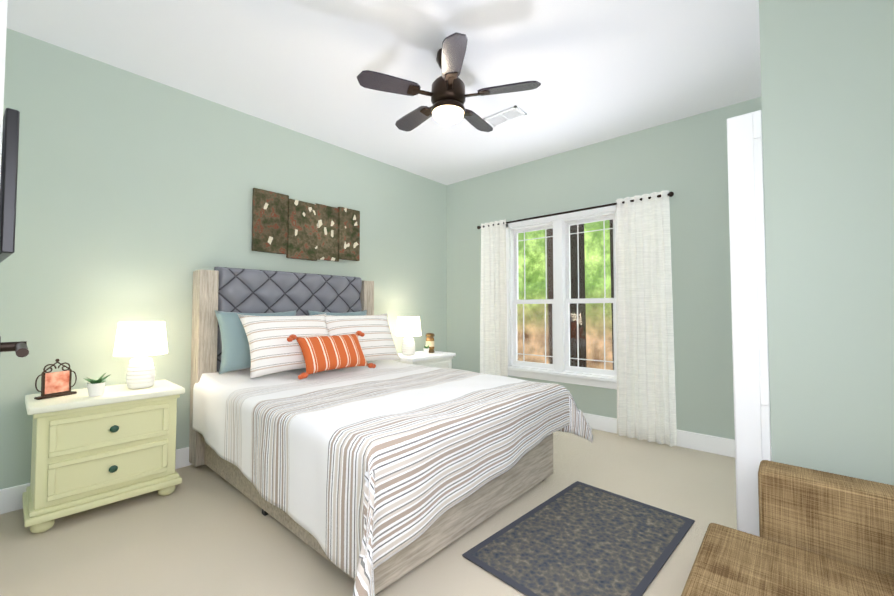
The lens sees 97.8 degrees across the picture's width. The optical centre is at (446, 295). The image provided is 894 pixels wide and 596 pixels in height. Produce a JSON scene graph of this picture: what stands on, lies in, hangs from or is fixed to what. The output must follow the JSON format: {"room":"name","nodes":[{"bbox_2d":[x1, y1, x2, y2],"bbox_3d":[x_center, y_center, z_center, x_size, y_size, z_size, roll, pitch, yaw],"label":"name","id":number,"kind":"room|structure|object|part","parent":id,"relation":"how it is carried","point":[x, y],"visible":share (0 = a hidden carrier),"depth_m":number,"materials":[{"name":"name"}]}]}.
{"room":"bedroom","nodes":[
{"label":"bedroom","id":0,"kind":"room"},
{"bbox_2d":[0,28,446,488],"bbox_3d":[-1.306,-0.109,3.629,0.120,2.740,4.025,-2,-3,42],"label":"wall","id":1,"kind":"structure","parent":0,"point":[134,197],"depth_m":2.68,"materials":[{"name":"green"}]},
{"bbox_2d":[0,447,192,513],"bbox_3d":[-1.256,1.191,3.536,0.020,0.135,3.720,-2,-3,42],"label":"baseboard","id":2,"kind":"structure","parent":1,"relation":"attached to","point":[10,499],"depth_m":2.21,"materials":[{"name":"white wood"}]},
{"bbox_2d":[252,188,359,261],"bbox_3d":[-1.245,-0.601,3.587,0.042,0.550,1.040,-2,-3,42],"label":"artwork","id":3,"kind":"object","parent":1,"relation":"attached to","point":[288,227],"visible":0.98,"depth_m":3.50,"materials":[{"name":"fabric"}]},
{"bbox_2d":[0,429,736,595],"bbox_3d":[0.645,1.250,1.850,5.335,0.100,4.025,-2,-3,42],"label":"floor","id":4,"kind":"structure","parent":0,"point":[203,530],"depth_m":1.93,"materials":[{"name":"carpet"}]},
{"bbox_2d":[22,379,184,532],"bbox_3d":[-2.019,0.892,2.316,0.471,0.648,0.670,-2,-3,42],"label":"nightstand","id":5,"kind":"object","parent":4,"relation":"on","point":[113,443],"visible":1,"depth_m":2.15,"materials":[{"name":"beige wood"}]},
{"bbox_2d":[34,359,76,399],"bbox_3d":[-2.180,0.456,2.179,0.040,0.209,0.182,-1,-2,20],"label":"frame","id":6,"kind":"object","parent":5,"relation":"on","point":[55,384],"visible":1,"depth_m":2.17,"materials":[{"name":"brown metal"}]},
{"bbox_2d":[83,373,109,396],"bbox_3d":[-1.970,0.496,2.201,0.122,0.131,0.121,-2,-3,42],"label":"plant pot","id":7,"kind":"object","parent":5,"relation":"on","point":[95,388],"visible":1,"depth_m":2.18,"materials":[{"name":"white ceramic"}]},
{"bbox_2d":[113,322,167,388],"bbox_3d":[-1.908,0.367,2.436,0.270,0.405,0.270,-2,-3,42],"label":"lamp","id":8,"kind":"object","parent":5,"relation":"on","point":[141,340],"visible":1,"depth_m":2.37,"materials":[{"name":"white ceramic"}]},
{"bbox_2d":[189,267,592,595],"bbox_3d":[-0.483,0.500,2.656,2.350,1.455,1.968,-2,-3,42],"label":"bed","id":9,"kind":"object","parent":4,"relation":"on","point":[323,423],"visible":1,"depth_m":2.15,"materials":[{"name":"white fabric"}]},
{"bbox_2d":[287,331,375,379],"bbox_3d":[-0.866,0.436,3.000,0.130,0.346,0.707,-37,-23,31],"label":"pillow","id":10,"kind":"object","parent":9,"relation":"on","point":[321,352],"depth_m":2.92,"materials":[{"name":"orange fabric"}]},
{"bbox_2d":[394,351,455,368],"bbox_3d":[-0.290,0.959,4.263,0.471,0.648,0.670,-2,-3,42],"label":"nightstand","id":11,"kind":"object","parent":4,"relation":"on","point":[438,359],"visible":0.17,"depth_m":4.13,"materials":[{"name":"white wood"}]},
{"bbox_2d":[396,317,420,354],"bbox_3d":[-0.411,0.427,4.175,0.270,0.405,0.270,-2,-3,42],"label":"lamp","id":12,"kind":"object","parent":11,"relation":"on","point":[408,327],"visible":1,"depth_m":4.09,"materials":[{"name":"white ceramic"}]},
{"bbox_2d":[423,345,428,353],"bbox_3d":[-0.221,0.581,4.276,0.098,0.105,0.097,-2,-3,42],"label":"plant pot","id":13,"kind":"object","parent":11,"relation":"on","point":[426,349],"visible":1,"depth_m":4.25,"materials":[{"name":"white ceramic"}]},
{"bbox_2d":[426,333,434,352],"bbox_3d":[-0.190,0.527,4.390,0.104,0.220,0.104,-2,-3,42],"label":"candle jar","id":14,"kind":"object","parent":11,"relation":"on","point":[430,339],"visible":0.88,"depth_m":4.35,"materials":[{"name":"brown glass"}]},
{"bbox_2d":[462,481,694,595],"bbox_3d":[0.695,1.197,1.935,1.100,0.010,0.670,2,-3,-44],"label":"rug","id":15,"kind":"object","parent":4,"relation":"on","point":[577,538],"visible":1,"depth_m":1.85,"materials":[{"name":"grey fabric"}]},
{"bbox_2d":[681,460,893,595],"bbox_3d":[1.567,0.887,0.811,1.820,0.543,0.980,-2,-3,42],"label":"chair","id":16,"kind":"object","parent":4,"relation":"on","point":[822,533],"visible":1,"depth_m":1.38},
{"bbox_2d":[7,0,760,184],"bbox_3d":[0.645,-1.589,1.949,5.335,0.100,4.025,-2,-3,42],"label":"ceiling","id":17,"kind":"structure","parent":0,"point":[601,70],"depth_m":2.51,"materials":[{"name":"white paint"}]},
{"bbox_2d":[357,32,540,131],"bbox_3d":[0.004,-1.304,2.484,1.061,0.429,1.063,-2,-3,42],"label":"fan","id":18,"kind":"object","parent":17,"relation":"hanging from","point":[447,94],"visible":1,"depth_m":2.35,"materials":[{"name":"brown metal"}]},
{"bbox_2d":[483,105,526,126],"bbox_3d":[0.478,-1.487,3.238,0.320,0.011,0.170,-2,-3,42],"label":"ceiling vent","id":19,"kind":"object","parent":17,"relation":"in","point":[506,115],"visible":0.98,"depth_m":3.23,"materials":[{"name":"white metal"}]},
{"bbox_2d":[447,96,770,439],"bbox_3d":[1.941,-0.119,3.359,5.095,2.740,0.120,-2,-3,42],"label":"wall","id":20,"kind":"structure","parent":0,"point":[685,160],"depth_m":3.33,"materials":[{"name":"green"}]},
{"bbox_2d":[506,203,616,389],"bbox_3d":[1.163,0.011,4.012,1.350,1.725,0.170,-2,-3,42],"label":"window","id":21,"kind":"structure","parent":20,"relation":"in","point":[560,369],"depth_m":3.98,"materials":[{"name":"white wood"}]},
{"bbox_2d":[477,190,676,446],"bbox_3d":[1.131,0.195,3.894,2.044,2.110,0.138,-2,-3,42],"label":"curtains","id":22,"kind":"object","parent":20,"relation":"attached to","point":[646,401],"visible":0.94,"depth_m":3.39,"materials":[{"name":"white fabric"}]},
{"bbox_2d":[583,413,771,458],"bbox_3d":[1.896,1.181,3.263,5.095,0.135,0.016,-2,-3,42],"label":"baseboard","id":23,"kind":"structure","parent":20,"relation":"attached to","point":[686,439],"depth_m":3.16,"materials":[{"name":"white wood"}]},
{"bbox_2d":[759,0,893,484],"bbox_3d":[2.167,-0.195,1.178,1.860,2.740,0.110,-2,-3,42],"label":"wall","id":24,"kind":"structure","parent":0,"point":[827,80],"depth_m":1.62,"materials":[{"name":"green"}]},
{"bbox_2d":[727,110,771,536],"bbox_3d":[1.417,0.166,1.827,0.131,2.056,0.046,-2,-3,42],"label":"pocket door","id":25,"kind":"structure","parent":24,"relation":"in","point":[752,424],"depth_m":1.81,"materials":[{"name":"white wood"}]},
{"bbox_3d":[-0.606,-0.221,0.400,5.215,2.740,0.120,-2,-3,42],"label":"wall","id":26,"kind":"structure","parent":0,"visible":0},
{"bbox_2d":[0,108,19,262],"bbox_3d":[-1.454,-0.336,1.268,0.410,0.430,0.043,-2,-3,38],"label":"television","id":27,"kind":"object","parent":26,"relation":"attached to","point":[9,162],"visible":0.94,"depth_m":1.15,"materials":[{"name":"black plastic"}]},
{"bbox_2d":[0,0,28,356],"bbox_3d":[-0.789,0.097,0.685,0.960,2.116,0.072,-2,-3,42],"label":"closet door","id":28,"kind":"structure","parent":26,"relation":"in","point":[20,348],"depth_m":0.74,"materials":[{"name":"white wood"}]},
{"bbox_3d":[-0.785,0.094,0.699,0.143,0.056,0.046,-2,-3,42],"label":"handle","id":29,"kind":"part","parent":28,"relation":"part of","materials":[{"name":"brown metal"}]},
{"label":"outside","id":30,"kind":"structure","parent":0,"visible":0},
{"bbox_2d":[517,220,612,369],"bbox_3d":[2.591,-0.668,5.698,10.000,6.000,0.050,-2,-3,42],"label":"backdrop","id":31,"kind":"structure","parent":30,"point":[595,313],"depth_m":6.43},
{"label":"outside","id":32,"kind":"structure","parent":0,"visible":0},
{"bbox_2d":[570,224,586,367],"bbox_3d":[1.824,-0.673,5.556,0.263,6.002,0.295,1,-2,-36],"label":"trunk","id":33,"kind":"object","parent":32,"point":[574,287],"depth_m":5.42,"materials":[{"name":"brown plant"}]},
{"bbox_2d":[610,219,613,369],"bbox_3d":[2.359,-0.673,5.549,0.071,6.001,0.124,1,-2,-27],"label":"trunk","id":34,"kind":"object","parent":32,"point":[611,225],"depth_m":5.52,"materials":[{"name":"brown plant"}]}
]}

